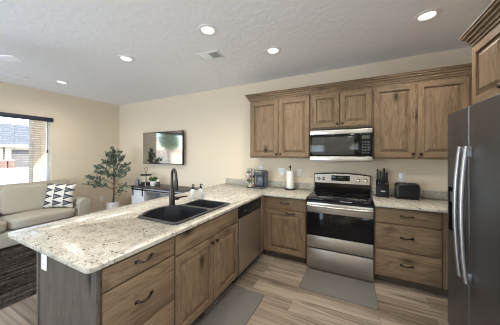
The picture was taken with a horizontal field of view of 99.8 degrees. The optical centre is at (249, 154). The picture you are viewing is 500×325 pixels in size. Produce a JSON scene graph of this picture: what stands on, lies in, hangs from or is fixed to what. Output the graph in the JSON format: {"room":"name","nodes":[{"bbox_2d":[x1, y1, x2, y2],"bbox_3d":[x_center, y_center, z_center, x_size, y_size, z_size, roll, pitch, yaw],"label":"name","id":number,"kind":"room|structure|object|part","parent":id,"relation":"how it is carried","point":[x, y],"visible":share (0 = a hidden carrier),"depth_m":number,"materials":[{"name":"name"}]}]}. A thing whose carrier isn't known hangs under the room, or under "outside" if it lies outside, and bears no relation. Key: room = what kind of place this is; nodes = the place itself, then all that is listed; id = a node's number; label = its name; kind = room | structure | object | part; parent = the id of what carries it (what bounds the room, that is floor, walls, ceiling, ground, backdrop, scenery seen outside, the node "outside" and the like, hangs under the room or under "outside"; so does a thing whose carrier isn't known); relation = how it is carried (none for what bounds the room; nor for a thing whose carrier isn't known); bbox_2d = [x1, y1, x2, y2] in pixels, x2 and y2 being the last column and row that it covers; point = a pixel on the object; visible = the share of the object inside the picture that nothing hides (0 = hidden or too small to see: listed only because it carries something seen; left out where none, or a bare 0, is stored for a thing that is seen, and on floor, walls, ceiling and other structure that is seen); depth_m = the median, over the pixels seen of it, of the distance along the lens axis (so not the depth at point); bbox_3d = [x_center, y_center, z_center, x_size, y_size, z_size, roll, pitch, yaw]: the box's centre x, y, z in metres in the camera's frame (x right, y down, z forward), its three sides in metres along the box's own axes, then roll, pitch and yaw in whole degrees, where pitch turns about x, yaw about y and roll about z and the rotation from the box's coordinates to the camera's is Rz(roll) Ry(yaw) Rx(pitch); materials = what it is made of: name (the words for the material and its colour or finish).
{"room":"kitchen","nodes":[
{"label":"kitchen","id":0,"kind":"room"},
{"bbox_2d":[0,81,118,212],"bbox_3d":[-4.905,0.099,2.818,0.150,2.758,6.200,0,0,27],"label":"wall","id":1,"kind":"structure","parent":0,"point":[81,129],"depth_m":4.70,"materials":[{"name":"beige paint"}]},
{"bbox_2d":[7,122,49,184],"bbox_3d":[-4.561,-0.065,3.549,0.050,1.325,1.815,0,0,27],"label":"window","id":2,"kind":"structure","parent":1,"relation":"in","point":[47,123],"depth_m":4.33,"materials":[{"name":"white paint"}]},
{"bbox_2d":[0,112,52,184],"bbox_3d":[-4.480,-0.070,3.498,0.109,1.328,1.857,0,0,27],"label":"window blind","id":3,"kind":"object","parent":2,"relation":"attached to","point":[2,114],"visible":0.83,"depth_m":3.96,"materials":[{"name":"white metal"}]},
{"bbox_2d":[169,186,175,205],"bbox_3d":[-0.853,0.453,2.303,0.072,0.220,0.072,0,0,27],"label":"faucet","id":4,"kind":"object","parent":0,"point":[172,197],"depth_m":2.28,"materials":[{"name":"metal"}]},
{"bbox_2d":[0,244,448,324],"bbox_3d":[-1.702,1.528,1.210,7.320,0.100,6.500,0,0,27],"label":"floor","id":5,"kind":"structure","parent":0,"point":[279,279],"depth_m":2.07,"materials":[{"name":"wood"}]},
{"bbox_2d":[0,247,36,309],"bbox_3d":[-2.958,1.464,2.652,1.640,0.025,3.050,0,0,27],"label":"area rug","id":6,"kind":"object","parent":5,"relation":"on","point":[18,267],"visible":0.22,"depth_m":2.52,"materials":[{"name":"brown carpet"}]},
{"bbox_2d":[0,179,91,248],"bbox_3d":[-4.010,1.006,3.376,0.870,0.945,2.237,0,0,27],"label":"sofa","id":7,"kind":"object","parent":5,"relation":"on","point":[21,204],"visible":0.71,"depth_m":3.60,"materials":[{"name":"fabric"}]},
{"bbox_2d":[0,219,6,232],"bbox_3d":[-4.094,1.086,2.930,0.620,0.188,0.864,0,0,27],"label":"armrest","id":8,"kind":"object","parent":7,"relation":"on","point":[3,222],"depth_m":3.15,"materials":[{"name":"fabric"}]},
{"bbox_2d":[0,183,61,214],"bbox_3d":[-3.925,0.788,3.821,0.248,0.470,0.864,0,0,27],"label":"cushion","id":9,"kind":"object","parent":7,"relation":"on","point":[16,199],"depth_m":3.63,"materials":[{"name":"fabric"}]},
{"bbox_2d":[0,207,74,228],"bbox_3d":[-3.703,1.086,3.709,0.620,0.188,0.864,0,0,27],"label":"seat cushion","id":10,"kind":"object","parent":7,"relation":"on","point":[26,218],"depth_m":3.52,"materials":[{"name":"fabric"}]},
{"bbox_2d":[43,183,76,207],"bbox_3d":[-3.569,0.778,3.954,0.477,0.467,0.194,0,0,-18],"label":"throw pillow","id":11,"kind":"object","parent":7,"relation":"on","point":[57,195],"visible":1,"depth_m":3.90,"materials":[{"name":"fabric"}]},
{"bbox_3d":[-3.568,1.131,4.274,0.835,0.545,0.234,0,0,27],"label":"arm","id":12,"kind":"part","parent":7,"relation":"part of","materials":[{"name":"fabric"}]},
{"bbox_2d":[37,252,99,324],"bbox_3d":[-0.463,1.034,2.482,0.693,0.888,2.809,0,0,27],"label":"peninsula panel","id":13,"kind":"object","parent":5,"relation":"on","point":[66,295],"visible":0.21,"depth_m":1.22,"materials":[{"name":"grey wood"}]},
{"bbox_2d":[41,253,46,270],"bbox_3d":[-1.308,0.678,1.336,0.072,0.116,0.008,0,0,27],"label":"wall outlet","id":14,"kind":"object","parent":13,"relation":"attached to","point":[43,257],"visible":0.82,"depth_m":1.33,"materials":[{"name":"white plastic"}]},
{"bbox_2d":[42,255,44,266],"bbox_3d":[-1.309,0.678,1.334,0.033,0.068,0.003,0,0,27],"label":"socket","id":15,"kind":"object","parent":14,"relation":"attached to","point":[43,256],"depth_m":1.33,"materials":[{"name":"white paint"}]},
{"bbox_2d":[82,146,130,209],"bbox_3d":[-3.076,0.645,4.576,1.053,1.667,0.478,0,0,-4],"label":"potted tree","id":16,"kind":"object","parent":5,"relation":"on","point":[112,157],"visible":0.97,"depth_m":4.59,"materials":[{"name":"green plant"}]},
{"bbox_3d":[-3.038,1.266,4.678,0.280,0.425,0.280,0,0,27],"label":"pot","id":17,"kind":"part","parent":16,"relation":"part of","materials":[{"name":"white ceramic"}]},
{"bbox_2d":[100,237,173,324],"bbox_3d":[-0.914,1.034,1.440,0.640,0.888,0.498,0,0,27],"label":"base cabinet","id":18,"kind":"object","parent":5,"relation":"on","point":[137,289],"visible":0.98,"depth_m":1.29,"materials":[{"name":"brown wood"}]},
{"bbox_3d":[-0.668,0.666,1.317,0.020,0.120,0.482,0,0,27],"label":"drawer","id":19,"kind":"part","parent":18,"relation":"part of","materials":[{"name":"brown wood"}]},
{"bbox_3d":[-0.644,0.892,1.304,0.035,0.020,0.128,0,0,27],"label":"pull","id":20,"kind":"part","parent":18,"relation":"part of","materials":[{"name":"brown metal"}]},
{"bbox_3d":[-0.644,0.649,1.304,0.035,0.020,0.128,0,0,27],"label":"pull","id":21,"kind":"part","parent":18,"relation":"part of","materials":[{"name":"brown metal"}]},
{"bbox_3d":[-0.668,1.211,1.317,0.020,0.310,0.482,0,0,27],"label":"drawer","id":22,"kind":"part","parent":18,"relation":"part of","materials":[{"name":"brown wood"}]},
{"bbox_2d":[130,184,199,203],"bbox_3d":[-1.815,1.084,4.462,1.620,0.788,0.449,0,0,27],"label":"media console","id":23,"kind":"object","parent":5,"relation":"on","point":[139,193],"visible":0.37,"depth_m":4.48,"materials":[{"name":"white wood"}]},
{"bbox_3d":[-2.416,1.093,4.547,0.410,0.630,0.018,0,0,27],"label":"barn door","id":24,"kind":"part","parent":23,"relation":"part of","materials":[{"name":"white wood"}]},
{"bbox_2d":[140,167,151,184],"bbox_3d":[-2.349,0.490,4.757,0.242,0.399,0.242,0,0,27],"label":"tiered tray","id":25,"kind":"object","parent":23,"relation":"on","point":[147,183],"visible":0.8,"depth_m":4.74,"materials":[{"name":"brown wood"}]},
{"bbox_2d":[149,176,157,185],"bbox_3d":[-2.105,0.583,4.575,0.181,0.214,0.195,0,0,27],"label":"plant","id":26,"kind":"object","parent":23,"relation":"on","point":[152,179],"visible":0.98,"depth_m":4.54,"materials":[{"name":"green plant"}]},
{"bbox_3d":[-1.908,0.761,4.275,1.580,0.023,0.008,0,0,27],"label":"rail","id":27,"kind":"part","parent":23,"relation":"part of","materials":[{"name":"brown metal"}]},
{"bbox_3d":[-1.807,1.077,4.477,1.600,0.702,0.395,0,0,27],"label":"frame","id":28,"kind":"part","parent":23,"relation":"part of","materials":[{"name":"white wood"}]},
{"bbox_2d":[173,208,237,324],"bbox_3d":[-0.626,1.034,2.098,0.706,0.888,0.932,0,0,27],"label":"base cabinet","id":29,"kind":"object","parent":5,"relation":"on","point":[205,255],"visible":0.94,"depth_m":1.83,"materials":[{"name":"brown wood"}]},
{"bbox_2d":[8,183,313,273],"bbox_3d":[-0.371,0.576,2.411,1.672,0.026,2.856,0,0,27],"label":"countertop","id":30,"kind":"structure","parent":29,"relation":"on","point":[92,242],"depth_m":1.57,"materials":[{"name":"stone"}]},
{"bbox_2d":[169,168,187,205],"bbox_3d":[-0.800,0.356,2.269,0.196,0.414,0.179,0,0,27],"label":"kitchen faucet","id":31,"kind":"object","parent":30,"relation":"on","point":[174,187],"visible":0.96,"depth_m":2.28,"materials":[{"name":"black metal"}]},
{"bbox_3d":[-0.812,0.261,2.242,0.037,0.224,0.185,0,0,-34],"label":"spout","id":32,"kind":"part","parent":31,"relation":"part of","materials":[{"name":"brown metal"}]},
{"bbox_2d":[138,199,229,224],"bbox_3d":[-0.654,0.669,2.151,0.572,0.233,0.833,0,0,27],"label":"sink","id":33,"kind":"object","parent":30,"relation":"in","point":[174,214],"visible":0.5,"depth_m":2.22,"materials":[{"name":"black"}]},
{"bbox_3d":[-0.722,0.670,2.008,0.512,0.232,0.458,0,0,27],"label":"bowl","id":34,"kind":"part","parent":33,"relation":"part of","materials":[{"name":"black"}]},
{"bbox_3d":[-0.492,0.657,2.345,0.400,0.207,0.279,0,0,27],"label":"bowl","id":35,"kind":"part","parent":33,"relation":"part of","materials":[{"name":"black"}]},
{"bbox_2d":[190,184,195,199],"bbox_3d":[-0.701,0.469,2.604,0.075,0.188,0.061,0,0,27],"label":"soap bottle","id":36,"kind":"object","parent":30,"relation":"on","point":[192,192],"visible":0.99,"depth_m":2.59,"materials":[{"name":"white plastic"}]},
{"bbox_2d":[198,184,203,198],"bbox_3d":[-0.615,0.469,2.650,0.075,0.188,0.061,0,0,27],"label":"soap bottle","id":37,"kind":"object","parent":30,"relation":"on","point":[200,191],"visible":0.98,"depth_m":2.63,"materials":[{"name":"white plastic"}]},
{"bbox_2d":[246,169,255,187],"bbox_3d":[0.019,0.403,3.591,0.164,0.320,0.164,0,0,27],"label":"spice rack","id":38,"kind":"object","parent":30,"relation":"on","point":[251,178],"visible":0.91,"depth_m":3.54,"materials":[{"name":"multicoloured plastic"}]},
{"bbox_2d":[253,170,267,188],"bbox_3d":[0.175,0.418,3.509,0.181,0.290,0.246,0,0,27],"label":"coffee maker","id":39,"kind":"object","parent":30,"relation":"on","point":[261,175],"visible":1,"depth_m":3.47,"materials":[{"name":"grey plastic"}]},
{"bbox_3d":[0.273,0.433,3.514,0.010,0.260,0.130,0,0,27],"label":"water tank","id":40,"kind":"part","parent":39,"relation":"part of","materials":[{"name":"plastic"}]},
{"bbox_2d":[285,165,295,189],"bbox_3d":[0.640,0.368,3.352,0.180,0.390,0.180,0,0,27],"label":"paper towel holder","id":41,"kind":"object","parent":30,"relation":"on","point":[289,173],"visible":1,"depth_m":3.30,"materials":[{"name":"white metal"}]},
{"bbox_3d":[-0.451,1.065,1.751,0.020,0.602,0.454,0,0,27],"label":"door","id":42,"kind":"part","parent":29,"relation":"part of","materials":[{"name":"brown wood"}]},
{"bbox_3d":[-0.451,1.065,1.752,0.018,0.486,0.338,0,0,27],"label":"raised panel","id":43,"kind":"part","parent":29,"relation":"part of","materials":[{"name":"brown wood"}]},
{"bbox_3d":[-0.243,1.065,2.164,0.020,0.602,0.454,0,0,27],"label":"door","id":44,"kind":"part","parent":29,"relation":"part of","materials":[{"name":"brown wood"}]},
{"bbox_3d":[-0.244,1.065,2.164,0.018,0.486,0.338,0,0,27],"label":"raised panel","id":45,"kind":"part","parent":29,"relation":"part of","materials":[{"name":"brown wood"}]},
{"bbox_2d":[196,285,263,324],"bbox_3d":[-0.221,1.473,1.874,0.380,0.010,0.915,0,0,27],"label":"floor mat","id":46,"kind":"object","parent":5,"relation":"on","point":[238,304],"visible":1,"depth_m":2.00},
{"bbox_2d":[231,198,260,282],"bbox_3d":[-0.244,1.036,2.772,0.594,0.885,0.600,0,0,27],"label":"dishwasher","id":47,"kind":"object","parent":5,"relation":"on","point":[249,214],"visible":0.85,"depth_m":2.57,"materials":[{"name":"paint"}]},
{"bbox_3d":[0.004,1.048,2.647,0.027,0.630,0.600,0,0,27],"label":"door panel","id":48,"kind":"part","parent":47,"relation":"part of","materials":[{"name":"metal"}]},
{"bbox_3d":[0.005,0.666,2.647,0.029,0.120,0.600,0,0,27],"label":"control panel","id":49,"kind":"part","parent":47,"relation":"part of","materials":[{"name":"black plastic"}]},
{"bbox_2d":[264,196,306,262],"bbox_3d":[0.589,1.034,3.156,0.618,0.888,0.655,0,0,27],"label":"base cabinet","id":50,"kind":"object","parent":5,"relation":"on","point":[285,219],"visible":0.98,"depth_m":2.89,"materials":[{"name":"brown wood"}]},
{"bbox_2d":[260,196,263,251],"bbox_3d":[-0.097,0.984,3.108,0.605,0.788,0.113,0,0,27],"label":"cabinet filler","id":51,"kind":"object","parent":50,"relation":"attached to","point":[262,197],"visible":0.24,"depth_m":2.98,"materials":[{"name":"brown wood"}]},
{"bbox_3d":[0.480,0.684,2.895,0.554,0.156,0.020,0,0,27],"label":"drawer","id":52,"kind":"part","parent":50,"relation":"part of","materials":[{"name":"brown wood"}]},
{"bbox_3d":[0.480,1.070,2.895,0.554,0.592,0.020,0,0,27],"label":"door","id":53,"kind":"part","parent":50,"relation":"part of","materials":[{"name":"brown wood"}]},
{"bbox_3d":[0.481,1.070,2.896,0.438,0.476,0.018,0,0,27],"label":"raised panel","id":54,"kind":"part","parent":50,"relation":"part of","materials":[{"name":"brown wood"}]},
{"bbox_2d":[299,268,377,309],"bbox_3d":[0.974,1.473,2.356,0.754,0.010,0.440,0,0,27],"label":"floor mat","id":55,"kind":"object","parent":5,"relation":"on","point":[362,293],"visible":1,"depth_m":2.32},
{"bbox_2d":[306,172,373,281],"bbox_3d":[1.199,0.876,2.818,0.754,1.204,0.699,0,0,27],"label":"electric range","id":56,"kind":"object","parent":5,"relation":"on","point":[340,207],"visible":1,"depth_m":2.59,"materials":[{"name":"paint"}]},
{"bbox_3d":[1.077,1.334,2.575,0.748,0.260,0.025,0,0,27],"label":"storage drawer","id":57,"kind":"part","parent":56,"relation":"part of","materials":[{"name":"metal"}]},
{"bbox_3d":[1.058,0.652,2.536,0.745,0.034,0.069,0,0,27],"label":"handle","id":58,"kind":"part","parent":56,"relation":"part of","materials":[{"name":"metal"}]},
{"bbox_3d":[1.077,0.903,2.574,0.748,0.574,0.026,0,0,27],"label":"oven door","id":59,"kind":"part","parent":56,"relation":"part of","materials":[{"name":"glass"}]},
{"bbox_2d":[307,191,373,205],"bbox_3d":[1.197,0.576,2.814,0.754,0.032,0.581,0,0,27],"label":"cooktop","id":60,"kind":"object","parent":56,"relation":"in","point":[346,198],"depth_m":2.70,"materials":[{"name":"black glass"}]},
{"bbox_3d":[1.327,0.360,3.073,0.734,0.140,0.006,0,0,27],"label":"control panel","id":61,"kind":"part","parent":56,"relation":"part of","materials":[{"name":"metal"}]},
{"bbox_2d":[374,205,447,295],"bbox_3d":[2.115,1.034,2.391,1.250,0.888,0.655,0,0,27],"label":"base cabinet","id":62,"kind":"object","parent":5,"relation":"on","point":[411,246],"visible":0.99,"depth_m":2.26,"materials":[{"name":"brown wood"}]},
{"bbox_3d":[1.699,1.220,2.283,0.580,0.292,0.020,0,0,27],"label":"drawer","id":63,"kind":"part","parent":62,"relation":"part of","materials":[{"name":"brown wood"}]},
{"bbox_3d":[1.699,0.922,2.283,0.580,0.284,0.020,0,0,27],"label":"drawer","id":64,"kind":"part","parent":62,"relation":"part of","materials":[{"name":"brown wood"}]},
{"bbox_3d":[1.699,0.688,2.283,0.580,0.164,0.020,0,0,27],"label":"drawer","id":65,"kind":"part","parent":62,"relation":"part of","materials":[{"name":"brown wood"}]},
{"bbox_2d":[371,194,447,212],"bbox_3d":[2.114,0.576,2.388,1.251,0.026,0.666,0,0,27],"label":"countertop","id":66,"kind":"structure","parent":62,"relation":"on","point":[424,204],"depth_m":2.40,"materials":[{"name":"stone"}]},
{"bbox_2d":[376,179,388,197],"bbox_3d":[1.760,0.456,2.800,0.140,0.215,0.132,0,0,27],"label":"knife block","id":67,"kind":"object","parent":66,"relation":"on","point":[382,189],"visible":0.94,"depth_m":2.75,"materials":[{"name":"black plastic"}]},
{"bbox_2d":[394,182,420,199],"bbox_3d":[1.991,0.465,2.656,0.267,0.196,0.152,0,0,25],"label":"toaster","id":68,"kind":"object","parent":66,"relation":"on","point":[409,191],"visible":1,"depth_m":2.60,"materials":[{"name":"black plastic"}]},
{"bbox_2d":[448,93,499,324],"bbox_3d":[1.743,0.571,1.185,0.827,1.815,0.914,0,0,27],"label":"refrigerator","id":69,"kind":"object","parent":5,"relation":"on","point":[473,130],"visible":1,"depth_m":1.35,"materials":[{"name":"paint"}]},
{"bbox_3d":[1.466,0.401,1.479,0.068,0.910,0.030,0,0,27],"label":"handle","id":70,"kind":"part","parent":69,"relation":"part of","materials":[{"name":"metal"}]},
{"bbox_3d":[1.577,0.534,1.575,0.046,1.718,0.366,0,0,27],"label":"door","id":71,"kind":"part","parent":69,"relation":"part of","materials":[{"name":"metal"}]},
{"bbox_3d":[1.423,0.401,1.394,0.068,0.910,0.030,0,0,27],"label":"handle","id":72,"kind":"part","parent":69,"relation":"part of","materials":[{"name":"metal"}]},
{"bbox_3d":[1.370,0.534,1.163,0.046,1.718,0.540,0,0,27],"label":"door","id":73,"kind":"part","parent":69,"relation":"part of","materials":[{"name":"metal"}]},
{"bbox_2d":[0,0,493,105],"bbox_3d":[-1.702,-1.380,1.210,7.320,0.200,6.500,0,0,27],"label":"ceiling","id":74,"kind":"structure","parent":0,"point":[78,43],"depth_m":2.37,"materials":[{"name":"white paint"}]},
{"bbox_2d":[0,55,30,79],"bbox_3d":[-3.043,-1.099,2.131,1.232,0.363,1.240,0,0,27],"label":"ceiling fan","id":75,"kind":"object","parent":74,"relation":"hanging from","point":[8,58],"visible":1,"depth_m":2.19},
{"bbox_3d":[-2.597,-0.972,2.127,0.489,0.020,0.113,0,0,-6],"label":"blade","id":76,"kind":"part","parent":75,"relation":"part of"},
{"bbox_3d":[-2.921,-0.972,2.506,0.113,0.020,0.489,0,0,10],"label":"blade","id":77,"kind":"part","parent":75,"relation":"part of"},
{"bbox_2d":[54,80,68,83],"bbox_3d":[-3.349,-1.275,3.740,0.206,0.010,0.206,0,0,27],"label":"recessed light","id":78,"kind":"object","parent":74,"relation":"in","point":[56,81],"visible":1,"depth_m":3.74,"materials":[{"name":"white plastic"}]},
{"bbox_2d":[117,55,134,61],"bbox_3d":[-1.661,-1.275,2.820,0.206,0.010,0.206,0,0,27],"label":"recessed light","id":79,"kind":"object","parent":74,"relation":"in","point":[125,58],"visible":1,"depth_m":2.81,"materials":[{"name":"white plastic"}]},
{"bbox_2d":[197,24,217,35],"bbox_3d":[-0.438,-1.275,2.172,0.206,0.010,0.206,0,0,27],"label":"recessed light","id":80,"kind":"object","parent":74,"relation":"in","point":[204,29],"visible":1,"depth_m":2.16,"materials":[{"name":"white paint"}]},
{"bbox_2d":[197,50,224,60],"bbox_3d":[-0.510,-1.276,2.737,0.300,0.009,0.196,0,0,20],"label":"ceiling vent","id":81,"kind":"object","parent":74,"relation":"in","point":[212,55],"visible":1,"depth_m":2.73,"materials":[{"name":"white metal"}]},
{"bbox_2d":[265,46,280,54],"bbox_3d":[0.284,-1.275,2.602,0.206,0.010,0.206,0,0,27],"label":"recessed light","id":82,"kind":"object","parent":74,"relation":"in","point":[272,50],"visible":1,"depth_m":2.60,"materials":[{"name":"white plastic"}]},
{"bbox_2d":[413,8,441,22],"bbox_3d":[1.635,-1.275,1.945,0.206,0.010,0.206,0,0,27],"label":"recessed light","id":83,"kind":"object","parent":74,"relation":"in","point":[429,14],"visible":1,"depth_m":1.94,"materials":[{"name":"white plastic"}]},
{"bbox_2d":[119,46,473,205],"bbox_3d":[-0.277,0.099,4.047,7.320,2.758,0.150,0,0,27],"label":"wall","id":84,"kind":"structure","parent":0,"point":[215,124],"depth_m":4.01,"materials":[{"name":"beige paint"}]},
{"bbox_2d":[143,130,183,164],"bbox_3d":[-1.946,-0.137,4.735,1.250,0.724,0.102,0,0,27],"label":"television","id":85,"kind":"object","parent":84,"relation":"attached to","point":[167,147],"visible":1,"depth_m":4.65,"materials":[{"name":"black plastic"}]},
{"bbox_2d":[226,178,313,189],"bbox_3d":[0.273,0.514,3.675,1.654,0.096,0.020,0,0,27],"label":"backsplash","id":86,"kind":"structure","parent":84,"relation":"attached to","point":[309,186],"depth_m":3.57,"materials":[{"name":"stone"}]},
{"bbox_2d":[250,94,310,157],"bbox_3d":[0.499,-0.398,3.360,0.968,0.919,0.379,0,0,27],"label":"upper cabinet","id":87,"kind":"object","parent":84,"relation":"attached to","point":[279,127],"visible":1,"depth_m":3.20,"materials":[{"name":"brown wood"}]},
{"bbox_3d":[0.227,-0.394,3.330,0.455,0.867,0.020,0,0,27],"label":"door","id":88,"kind":"part","parent":87,"relation":"part of","materials":[{"name":"brown wood"}]},
{"bbox_3d":[0.227,-0.394,3.330,0.339,0.751,0.018,0,0,27],"label":"raised panel","id":89,"kind":"part","parent":87,"relation":"part of","materials":[{"name":"brown wood"}]},
{"bbox_3d":[0.647,-0.394,3.119,0.450,0.867,0.020,0,0,27],"label":"door","id":90,"kind":"part","parent":87,"relation":"part of","materials":[{"name":"brown wood"}]},
{"bbox_3d":[0.648,-0.394,3.119,0.334,0.751,0.018,0,0,27],"label":"raised panel","id":91,"kind":"part","parent":87,"relation":"part of","materials":[{"name":"brown wood"}]},
{"bbox_2d":[245,63,471,101],"bbox_3d":[1.366,-0.907,2.913,3.055,0.100,0.397,0,0,27],"label":"crown molding","id":92,"kind":"structure","parent":87,"relation":"on","point":[462,69],"depth_m":2.65,"materials":[{"name":"brown wood"}]},
{"bbox_2d":[278,168,284,174],"bbox_3d":[0.532,0.293,3.552,0.118,0.116,0.008,0,0,27],"label":"light switch","id":93,"kind":"object","parent":84,"relation":"attached to","point":[281,171],"visible":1,"depth_m":3.55,"materials":[{"name":"white plastic"}]},
{"bbox_2d":[297,169,301,175],"bbox_3d":[0.800,0.303,3.418,0.072,0.116,0.008,0,0,27],"label":"wall outlet","id":94,"kind":"object","parent":84,"relation":"attached to","point":[299,171],"visible":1,"depth_m":3.41,"materials":[{"name":"white plastic"}]},
{"bbox_2d":[311,87,371,129],"bbox_3d":[1.275,-0.602,2.970,0.766,0.511,0.379,0,0,27],"label":"upper cabinet","id":95,"kind":"object","parent":84,"relation":"attached to","point":[351,108],"visible":0.99,"depth_m":2.81,"materials":[{"name":"brown wood"}]},
{"bbox_3d":[1.044,-0.598,2.920,0.361,0.459,0.020,0,0,27],"label":"door","id":96,"kind":"part","parent":95,"relation":"part of","materials":[{"name":"brown wood"}]},
{"bbox_3d":[1.044,-0.598,2.921,0.245,0.343,0.018,0,0,27],"label":"raised panel","id":97,"kind":"part","parent":95,"relation":"part of","materials":[{"name":"brown wood"}]},
{"bbox_2d":[310,127,371,161],"bbox_3d":[1.268,-0.122,2.955,0.756,0.436,0.411,0,0,27],"label":"microwave","id":98,"kind":"object","parent":95,"relation":"attached to","point":[354,144],"visible":1,"depth_m":2.76,"materials":[{"name":"paint"}]},
{"bbox_3d":[1.113,-0.117,2.819,0.602,0.294,0.026,0,0,27],"label":"door","id":99,"kind":"part","parent":98,"relation":"part of","materials":[{"name":"black glass"}]},
{"bbox_3d":[1.453,-0.117,2.648,0.150,0.294,0.026,0,0,27],"label":"control panel","id":100,"kind":"part","parent":98,"relation":"part of","materials":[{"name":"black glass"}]},
{"bbox_3d":[1.375,-0.598,2.753,0.361,0.459,0.020,0,0,27],"label":"door","id":101,"kind":"part","parent":95,"relation":"part of","materials":[{"name":"brown wood"}]},
{"bbox_3d":[1.376,-0.598,2.754,0.245,0.343,0.018,0,0,27],"label":"raised panel","id":102,"kind":"part","parent":95,"relation":"part of","materials":[{"name":"brown wood"}]},
{"bbox_2d":[399,173,405,181],"bbox_3d":[2.027,0.308,2.802,0.072,0.116,0.008,0,0,27],"label":"wall outlet","id":103,"kind":"object","parent":84,"relation":"attached to","point":[402,176],"visible":1,"depth_m":2.80,"materials":[{"name":"white plastic"}]},
{"bbox_2d":[371,187,447,199],"bbox_3d":[2.260,0.514,2.678,1.251,0.096,0.020,0,0,27],"label":"backsplash","id":104,"kind":"structure","parent":84,"relation":"attached to","point":[423,193],"depth_m":2.66,"materials":[{"name":"stone"}]},
{"bbox_2d":[372,74,471,159],"bbox_3d":[2.179,-0.398,2.516,1.252,0.919,0.379,0,0,27],"label":"upper cabinet","id":105,"kind":"object","parent":84,"relation":"attached to","point":[410,119],"visible":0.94,"depth_m":2.47,"materials":[{"name":"brown wood"}]},
{"bbox_3d":[1.752,-0.394,2.565,0.302,0.751,0.018,0,0,27],"label":"raised panel","id":106,"kind":"part","parent":105,"relation":"part of","materials":[{"name":"brown wood"}]},
{"bbox_3d":[1.752,-0.394,2.564,0.418,0.867,0.020,0,0,27],"label":"door","id":107,"kind":"part","parent":105,"relation":"part of","materials":[{"name":"brown wood"}]},
{"bbox_3d":[2.158,-0.394,2.361,0.326,0.751,0.018,0,0,27],"label":"raised panel","id":108,"kind":"part","parent":105,"relation":"part of","materials":[{"name":"brown wood"}]},
{"bbox_3d":[2.158,-0.394,2.361,0.442,0.867,0.020,0,0,27],"label":"door","id":109,"kind":"part","parent":105,"relation":"part of","materials":[{"name":"brown wood"}]},
{"bbox_3d":[1.503,0.099,-0.398,0.150,2.758,6.200,0,0,27],"label":"wall","id":110,"kind":"structure","parent":0,"visible":0},
{"bbox_2d":[472,22,499,104],"bbox_3d":[1.813,-0.610,1.130,0.656,0.495,0.920,0,0,27],"label":"upper cabinet","id":111,"kind":"object","parent":110,"relation":"attached to","point":[485,53],"visible":0.92,"depth_m":1.47,"materials":[{"name":"brown wood"}]},
{"bbox_2d":[459,0,499,46],"bbox_3d":[1.821,-0.907,1.164,0.673,0.100,0.988,0,0,27],"label":"crown molding","id":112,"kind":"structure","parent":111,"relation":"attached to","point":[490,17],"depth_m":1.47,"materials":[{"name":"brown wood"}]},
{"bbox_3d":[1.658,-0.607,1.458,0.018,0.334,0.316,0,0,27],"label":"raised panel","id":113,"kind":"part","parent":111,"relation":"part of","materials":[{"name":"brown wood"}]},
{"label":"outside","id":114,"kind":"structure","parent":0,"visible":0},
{"bbox_2d":[0,175,28,184],"bbox_3d":[-7.917,1.738,7.798,100.000,0.280,100.000,0,0,27],"label":"ground","id":115,"kind":"structure","parent":114,"point":[23,177],"depth_m":13.23,"materials":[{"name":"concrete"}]},
{"bbox_2d":[0,160,6,167],"bbox_3d":[-19.736,1.043,16.796,0.420,1.110,0.390,0,0,27],"label":"brick pier","id":116,"kind":"structure","parent":115,"relation":"on","point":[1,161],"depth_m":16.70,"materials":[{"name":"red brick"}]},
{"bbox_2d":[7,160,14,167],"bbox_3d":[-19.538,1.043,17.190,0.420,1.110,0.390,0,0,27],"label":"brick pier","id":117,"kind":"structure","parent":115,"relation":"on","point":[11,162],"depth_m":17.09,"materials":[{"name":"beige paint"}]},
{"bbox_2d":[0,123,28,167],"bbox_3d":[-25.985,-0.742,18.546,9.460,4.680,16.200,0,0,27],"label":"neighbor house","id":118,"kind":"structure","parent":115,"relation":"on","point":[11,148],"depth_m":19.40,"materials":[{"name":"beige paint"}]},
{"bbox_2d":[0,167,28,176],"bbox_3d":[-17.744,1.313,14.969,0.200,0.570,10.000,0,0,27],"label":"wall","id":119,"kind":"structure","parent":115,"relation":"on","point":[9,172],"depth_m":15.49,"materials":[{"name":"beige paint"}]},
{"bbox_2d":[29,120,45,181],"bbox_3d":[-6.095,0.179,6.078,0.400,2.838,0.440,0,0,27],"label":"porch column","id":120,"kind":"structure","parent":115,"relation":"on","point":[39,140],"depth_m":5.96,"materials":[{"name":"tan brick"}]}
]}

